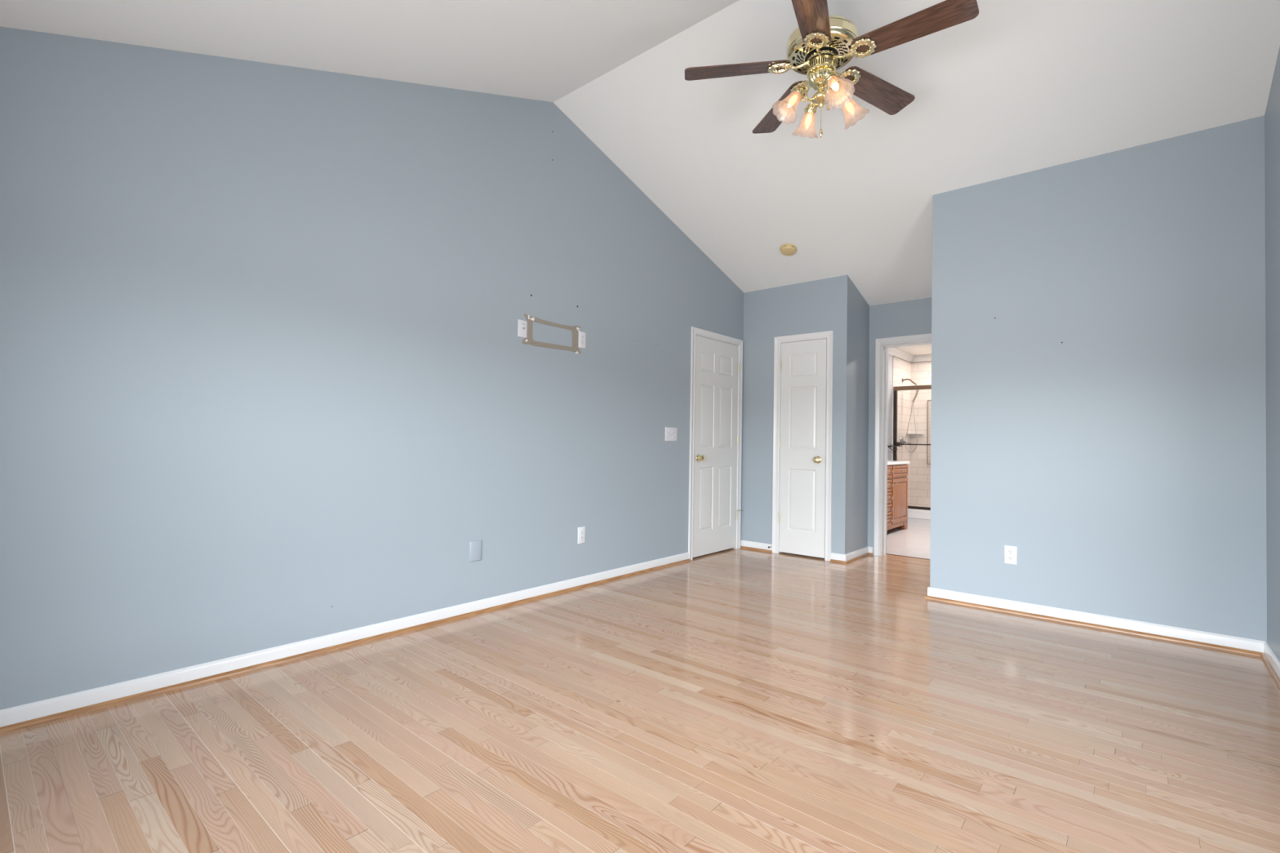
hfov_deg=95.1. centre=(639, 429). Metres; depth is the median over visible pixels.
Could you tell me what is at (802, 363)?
door
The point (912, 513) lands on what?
shower pan
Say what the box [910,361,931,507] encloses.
wall
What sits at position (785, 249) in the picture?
smoke detector
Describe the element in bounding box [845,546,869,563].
baseboard
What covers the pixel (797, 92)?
socket
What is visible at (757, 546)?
baseboard
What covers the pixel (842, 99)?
socket
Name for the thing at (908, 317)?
wall
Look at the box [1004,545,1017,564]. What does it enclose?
wall outlet
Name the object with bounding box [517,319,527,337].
cable plate
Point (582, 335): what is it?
wall outlet
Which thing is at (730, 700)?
floor
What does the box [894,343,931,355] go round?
ceiling
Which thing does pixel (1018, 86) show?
ceiling
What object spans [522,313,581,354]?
wall bracket outline
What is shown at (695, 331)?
trim
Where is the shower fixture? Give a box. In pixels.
[899,377,921,452]
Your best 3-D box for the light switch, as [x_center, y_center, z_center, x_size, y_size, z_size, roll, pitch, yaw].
[0.274,0.036,5.036,0.018,0.118,0.166,0,-1,40]
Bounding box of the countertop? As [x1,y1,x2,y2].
[887,460,909,465]
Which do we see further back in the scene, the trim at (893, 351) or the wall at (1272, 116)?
the trim at (893, 351)
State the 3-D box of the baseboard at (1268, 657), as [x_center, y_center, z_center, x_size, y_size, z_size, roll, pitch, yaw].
[1.712,1.076,1.254,0.027,0.076,4.682,0,-1,40]
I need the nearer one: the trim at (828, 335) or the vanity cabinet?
the trim at (828, 335)
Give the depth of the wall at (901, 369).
8.99 m
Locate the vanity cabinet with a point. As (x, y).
(897, 479)
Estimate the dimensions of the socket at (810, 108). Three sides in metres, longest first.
0.061 x 0.061 x 0.044 m
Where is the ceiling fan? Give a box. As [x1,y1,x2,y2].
[684,0,978,137]
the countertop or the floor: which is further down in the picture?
the floor
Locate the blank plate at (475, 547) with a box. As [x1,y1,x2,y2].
[469,539,481,562]
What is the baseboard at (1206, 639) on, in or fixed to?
attached to the wall at (1122, 460)
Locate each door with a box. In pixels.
[692,334,742,557]
[777,337,826,559]
[893,385,931,510]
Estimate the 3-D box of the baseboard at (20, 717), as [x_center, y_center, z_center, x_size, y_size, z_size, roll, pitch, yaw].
[-1.031,1.075,3.500,0.027,0.076,4.536,0,-1,40]
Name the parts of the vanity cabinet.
drawer, drawer, drawer, drawer, drawer, door, drawer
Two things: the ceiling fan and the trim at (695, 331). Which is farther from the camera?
the trim at (695, 331)
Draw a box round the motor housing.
[789,34,852,74]
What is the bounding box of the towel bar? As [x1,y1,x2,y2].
[887,444,897,449]
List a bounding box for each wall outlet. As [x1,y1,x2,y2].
[577,526,585,543]
[578,331,586,348]
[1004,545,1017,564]
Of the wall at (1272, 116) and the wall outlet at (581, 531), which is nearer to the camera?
the wall at (1272, 116)
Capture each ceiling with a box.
[0,0,1279,306]
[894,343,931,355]
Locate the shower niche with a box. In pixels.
[927,400,931,464]
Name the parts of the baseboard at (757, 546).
shoe molding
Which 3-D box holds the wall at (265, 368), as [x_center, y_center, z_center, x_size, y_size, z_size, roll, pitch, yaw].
[-0.761,-0.576,4.038,0.260,3.405,5.866,0,-1,40]
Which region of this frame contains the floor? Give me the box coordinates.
[0,517,1279,852]
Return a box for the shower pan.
[907,508,930,519]
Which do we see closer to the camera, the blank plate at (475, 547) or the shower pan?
the blank plate at (475, 547)
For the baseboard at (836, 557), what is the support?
attached to the wall at (825, 304)
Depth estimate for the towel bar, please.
8.49 m
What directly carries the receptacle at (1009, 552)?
attached to the wall outlet at (1010, 552)
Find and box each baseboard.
[0,551,690,733]
[740,539,772,552]
[830,552,847,564]
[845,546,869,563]
[866,546,873,555]
[924,586,1265,656]
[1260,641,1279,689]
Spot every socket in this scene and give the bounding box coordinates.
[791,86,804,100]
[804,103,817,114]
[826,74,839,88]
[838,91,851,104]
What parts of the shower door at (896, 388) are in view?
post, header rail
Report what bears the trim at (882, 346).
attached to the wall at (908, 317)
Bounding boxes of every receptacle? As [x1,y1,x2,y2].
[1007,550,1013,554]
[1007,555,1013,560]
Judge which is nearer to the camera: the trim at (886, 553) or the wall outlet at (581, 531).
the wall outlet at (581, 531)
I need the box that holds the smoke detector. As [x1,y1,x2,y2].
[780,244,796,255]
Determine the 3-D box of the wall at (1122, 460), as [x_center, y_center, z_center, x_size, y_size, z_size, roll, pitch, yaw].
[2.690,-0.243,3.619,1.610,2.831,0.120,0,-1,40]
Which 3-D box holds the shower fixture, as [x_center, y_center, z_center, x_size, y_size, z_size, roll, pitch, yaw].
[4.137,-0.231,8.931,0.274,1.148,0.156,0,-1,40]
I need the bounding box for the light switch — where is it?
[665,426,677,440]
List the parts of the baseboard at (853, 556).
shoe molding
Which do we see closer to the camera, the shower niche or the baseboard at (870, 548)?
the baseboard at (870, 548)
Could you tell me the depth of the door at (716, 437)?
5.57 m
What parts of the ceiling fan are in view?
fan blade, fan blade, lamp shade, light bulb, lamp shade, lamp arm, light bulb, fan blade, lamp arm, chain pull, lamp arm, chain pull, light bulb, lamp arm, lamp shade, light bulb, lamp shade, fan blade, fan blade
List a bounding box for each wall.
[0,26,743,710]
[741,275,852,554]
[849,282,869,552]
[867,297,932,549]
[887,354,911,506]
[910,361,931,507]
[929,115,1266,641]
[1264,46,1279,660]
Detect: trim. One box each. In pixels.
[688,326,742,559]
[772,330,833,560]
[873,333,931,555]
[886,553,930,559]
[888,346,931,362]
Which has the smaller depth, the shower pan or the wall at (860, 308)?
the wall at (860, 308)
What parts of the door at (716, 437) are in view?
knob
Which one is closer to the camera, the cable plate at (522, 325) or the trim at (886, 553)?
the cable plate at (522, 325)
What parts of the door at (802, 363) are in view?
knob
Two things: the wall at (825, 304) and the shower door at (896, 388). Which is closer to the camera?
the wall at (825, 304)
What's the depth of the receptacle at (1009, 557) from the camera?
3.76 m
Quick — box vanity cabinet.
[887,463,907,529]
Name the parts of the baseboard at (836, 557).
shoe molding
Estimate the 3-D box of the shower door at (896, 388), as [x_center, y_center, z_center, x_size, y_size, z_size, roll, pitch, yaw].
[4.303,0.250,8.266,1.388,1.794,0.094,0,-1,40]
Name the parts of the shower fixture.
valve plate, shower arm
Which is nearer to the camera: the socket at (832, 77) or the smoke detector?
the socket at (832, 77)

